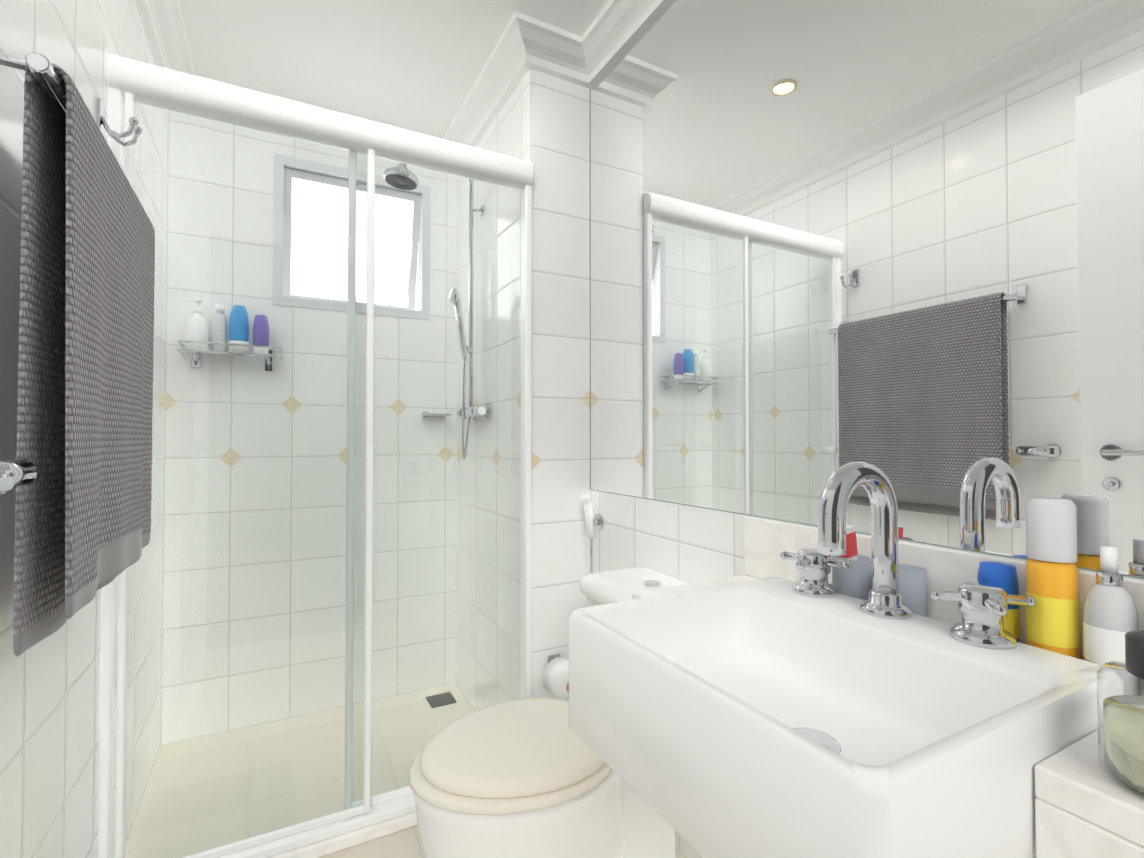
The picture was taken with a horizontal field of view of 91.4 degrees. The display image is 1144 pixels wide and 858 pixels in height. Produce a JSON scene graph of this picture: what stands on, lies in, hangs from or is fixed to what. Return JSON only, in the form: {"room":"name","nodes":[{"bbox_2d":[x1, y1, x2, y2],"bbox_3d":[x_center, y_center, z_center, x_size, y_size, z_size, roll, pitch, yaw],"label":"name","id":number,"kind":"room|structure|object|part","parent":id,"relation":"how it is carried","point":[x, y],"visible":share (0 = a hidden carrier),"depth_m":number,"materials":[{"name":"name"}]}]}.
{"room":"bathroom","nodes":[
{"label":"bathroom","id":0,"kind":"room"},
{"bbox_2d":[0,0,167,857],"bbox_3d":[-0.890,-0.085,0.854,0.100,2.340,2.670,1,-1,-28],"label":"wall","id":1,"kind":"structure","parent":0,"point":[49,722],"depth_m":1.02,"materials":[{"name":"tile"}]},
{"bbox_2d":[0,458,36,487],"bbox_3d":[-0.662,0.051,0.621,0.082,0.050,0.107,1,-1,-28],"label":"towel ring","id":2,"kind":"object","parent":1,"relation":"attached to","point":[20,472],"visible":0.83,"depth_m":0.63,"materials":[{"name":"silver metal"}]},
{"bbox_2d":[0,52,154,656],"bbox_3d":[-0.833,-0.100,0.968,0.108,0.788,0.685,1,-1,-28],"label":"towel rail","id":3,"kind":"object","parent":1,"relation":"attached to","point":[84,425],"visible":1,"depth_m":0.78,"materials":[{"name":"grey fabric"}]},
{"bbox_2d":[96,98,142,146],"bbox_3d":[-0.978,-0.660,1.208,0.073,0.080,0.058,1,-1,-28],"label":"hook","id":4,"kind":"object","parent":1,"relation":"attached to","point":[101,121],"visible":0.98,"depth_m":1.20,"materials":[{"name":"silver metal"}]},
{"bbox_2d":[135,0,198,75],"bbox_3d":[-0.809,-1.207,0.916,0.085,0.095,2.470,1,-1,-28],"label":"crown molding","id":5,"kind":"structure","parent":1,"relation":"attached to","point":[162,20],"depth_m":1.68,"materials":[{"name":"white paint"}]},
{"bbox_2d":[161,110,455,744],"bbox_3d":[-0.897,-0.061,2.310,1.270,2.340,0.100,1,-1,-28],"label":"wall","id":6,"kind":"structure","parent":0,"point":[224,529],"depth_m":2.13,"materials":[{"name":"tile"}]},
{"bbox_2d":[177,298,281,370],"bbox_3d":[-1.224,-0.339,2.014,0.318,0.236,0.119,1,-1,-28],"label":"wall-mounted shelf","id":7,"kind":"object","parent":6,"relation":"attached to","point":[240,341],"depth_m":1.99,"materials":[{"name":"silver metal"}]},
{"bbox_2d":[200,76,438,137],"bbox_3d":[-0.913,-1.186,2.215,0.955,0.095,0.085,1,-1,-28],"label":"crown molding","id":8,"kind":"structure","parent":6,"relation":"attached to","point":[200,76],"depth_m":2.13,"materials":[{"name":"white paint"}]},
{"bbox_2d":[272,153,430,319],"bbox_3d":[-0.917,-0.761,2.347,0.600,0.580,0.172,1,-1,-28],"label":"window","id":9,"kind":"structure","parent":6,"relation":"in","point":[330,221],"depth_m":2.32,"materials":[{"name":"white glass"}]},
{"bbox_3d":[-0.921,-0.768,2.356,0.470,0.438,0.115,1,-1,-28],"label":"glass","id":10,"kind":"part","parent":9,"relation":"part of","materials":[{"name":"glass"}]},
{"bbox_2d":[422,410,450,417],"bbox_3d":[-0.575,-0.063,2.376,0.108,0.030,0.089,1,-1,-28],"label":"soap dish","id":11,"kind":"object","parent":6,"relation":"attached to","point":[435,414],"depth_m":2.36,"materials":[{"name":"silver metal"}]},
{"bbox_2d":[179,0,609,137],"bbox_3d":[-0.287,-1.300,1.199,1.470,0.100,2.670,1,-1,-28],"label":"ceiling","id":12,"kind":"structure","parent":0,"point":[416,65],"depth_m":1.81,"materials":[{"name":"white paint"}]},
{"bbox_2d":[125,683,685,857],"bbox_3d":[-0.287,1.140,1.159,1.470,0.100,2.670,1,-1,-28],"label":"floor","id":13,"kind":"structure","parent":0,"point":[405,843],"depth_m":1.76,"materials":[{"name":"tile"}]},
{"bbox_2d":[97,54,533,857],"bbox_3d":[-0.591,0.125,1.501,1.045,1.940,0.085,1,-1,-28],"label":"shower door","id":14,"kind":"structure","parent":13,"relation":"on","point":[367,816],"depth_m":1.47,"materials":[{"name":"glass"}]},
{"bbox_2d":[426,692,456,707],"bbox_3d":[-0.535,1.106,2.282,0.100,0.004,0.100,1,-1,-28],"label":"floor drain grate","id":15,"kind":"object","parent":13,"relation":"on","point":[443,697],"depth_m":2.28,"materials":[{"name":"grey metal"}]},
{"bbox_2d":[409,568,690,857],"bbox_3d":[-0.014,0.734,1.256,0.687,0.716,0.386,1,-1,-28],"label":"toilet","id":16,"kind":"object","parent":13,"relation":"on","point":[529,778],"visible":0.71,"depth_m":1.10,"materials":[{"name":"white ceramic"}]},
{"bbox_2d":[455,68,591,709],"bbox_3d":[-0.224,-0.064,2.162,0.225,2.340,0.800,1,-1,-28],"label":"wall","id":17,"kind":"structure","parent":0,"point":[541,122],"depth_m":1.85,"materials":[{"name":"tile"}]},
{"bbox_2d":[383,163,491,459],"bbox_3d":[-0.509,-0.438,2.071,0.370,1.113,0.250,1,-1,-28],"label":"shower fixture","id":18,"kind":"object","parent":17,"relation":"attached to","point":[406,182],"depth_m":2.10,"materials":[{"name":"silver metal"}]},
{"bbox_2d":[439,11,550,146],"bbox_3d":[-0.314,-1.189,2.027,0.090,0.095,0.785,1,-1,-28],"label":"crown molding","id":19,"kind":"structure","parent":17,"relation":"attached to","point":[525,43],"depth_m":1.86,"materials":[{"name":"white paint"}]},
{"bbox_2d":[542,653,568,700],"bbox_3d":[-0.023,0.771,1.718,0.104,0.105,0.149,1,-1,-28],"label":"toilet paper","id":20,"kind":"object","parent":17,"relation":"attached to","point":[555,676],"visible":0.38,"depth_m":1.69,"materials":[{"name":"white paper"}]},
{"bbox_2d":[592,490,747,857],"bbox_3d":[0.316,-0.075,1.504,0.100,2.340,2.670,1,-1,-28],"label":"wall","id":21,"kind":"structure","parent":0,"point":[690,544],"depth_m":1.49,"materials":[{"name":"tile"}]},
{"bbox_2d":[581,494,602,572],"bbox_3d":[0.055,0.530,1.801,0.067,0.644,0.067,1,-1,-28],"label":"bidet sprayer","id":22,"kind":"object","parent":21,"relation":"attached to","point":[596,521],"visible":0.46,"depth_m":1.79,"materials":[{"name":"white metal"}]},
{"bbox_2d":[555,0,670,88],"bbox_3d":[0.417,-1.204,1.123,0.100,0.095,1.670,1,-1,-28],"label":"crown molding","id":23,"kind":"structure","parent":21,"relation":"attached to","point":[591,55],"depth_m":1.72,"materials":[{"name":"white paint"}]},
{"bbox_2d":[569,461,1143,857],"bbox_3d":[0.386,0.249,0.686,0.545,0.410,0.968,1,-1,-28],"label":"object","id":24,"kind":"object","parent":21,"relation":"attached to","point":[781,698],"depth_m":0.67,"materials":[{"name":"ceramic"}]},
{"bbox_2d":[569,577,1123,857],"bbox_3d":[0.306,0.364,0.737,0.454,0.182,0.500,1,-1,-28],"label":"sink","id":25,"kind":"object","parent":24,"relation":"in","point":[768,717],"depth_m":0.64,"materials":[{"name":"white ceramic"}]},
{"bbox_2d":[832,525,871,599],"bbox_3d":[0.483,0.241,0.964,0.062,0.150,0.062,1,-1,-28],"label":"cup","id":26,"kind":"object","parent":24,"relation":"on","point":[854,580],"visible":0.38,"depth_m":0.94,"materials":[{"name":"grey"}]},
{"bbox_2d":[780,461,1036,649],"bbox_3d":[0.432,0.160,0.824,0.195,0.228,0.357,1,-1,-28],"label":"faucet","id":27,"kind":"object","parent":24,"relation":"on","point":[983,606],"depth_m":0.79,"materials":[{"name":"silver metal"}]},
{"bbox_2d":[899,564,926,616],"bbox_3d":[0.526,0.267,0.885,0.062,0.095,0.062,1,-1,-28],"label":"cup","id":28,"kind":"object","parent":24,"relation":"on","point":[913,585],"visible":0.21,"depth_m":0.86,"materials":[{"name":"grey"}]},
{"bbox_2d":[977,561,1019,641],"bbox_3d":[0.590,0.249,0.774,0.047,0.128,0.047,1,-1,-28],"label":"bottle","id":29,"kind":"object","parent":24,"relation":"on","point":[1003,576],"visible":0.31,"depth_m":0.76,"materials":[{"name":"blue plastic"}]},
{"bbox_2d":[1025,497,1079,658],"bbox_3d":[0.618,0.201,0.720,0.053,0.222,0.053,1,-1,-28],"label":"spray can","id":30,"kind":"object","parent":24,"relation":"on","point":[1053,614],"visible":0.79,"depth_m":0.70,"materials":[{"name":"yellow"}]},
{"bbox_2d":[1083,546,1139,695],"bbox_3d":[0.644,0.226,0.669,0.048,0.170,0.048,1,-1,-28],"label":"soap dispenser","id":31,"kind":"object","parent":24,"relation":"on","point":[1110,617],"visible":0.73,"depth_m":0.66,"materials":[{"name":"white plastic"}]},
{"bbox_2d":[1097,630,1143,800],"bbox_3d":[0.517,0.222,0.477,0.100,0.172,0.100,1,-1,-28],"label":"perfume bottle","id":32,"kind":"object","parent":24,"relation":"on","point":[1123,733],"visible":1,"depth_m":0.48,"materials":[{"name":"clear glass"}]},
{"bbox_2d":[590,0,1143,579],"bbox_3d":[0.458,-0.482,1.133,0.007,1.345,1.668,1,-1,-28],"label":"wall mirror","id":33,"kind":"object","parent":21,"relation":"attached to","point":[898,244],"visible":1,"depth_m":0.98,"materials":[{"name":"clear mirror"}]},
{"label":"outside","id":34,"kind":"structure","parent":0,"visible":0},
{"bbox_2d":[415,245,418,310],"bbox_3d":[-1.080,-0.834,2.798,2.600,2.100,0.010,1,-1,-28],"label":"sky","id":35,"kind":"structure","parent":34,"point":[416,296],"depth_m":2.94,"materials":[{"name":"white"}]}
]}

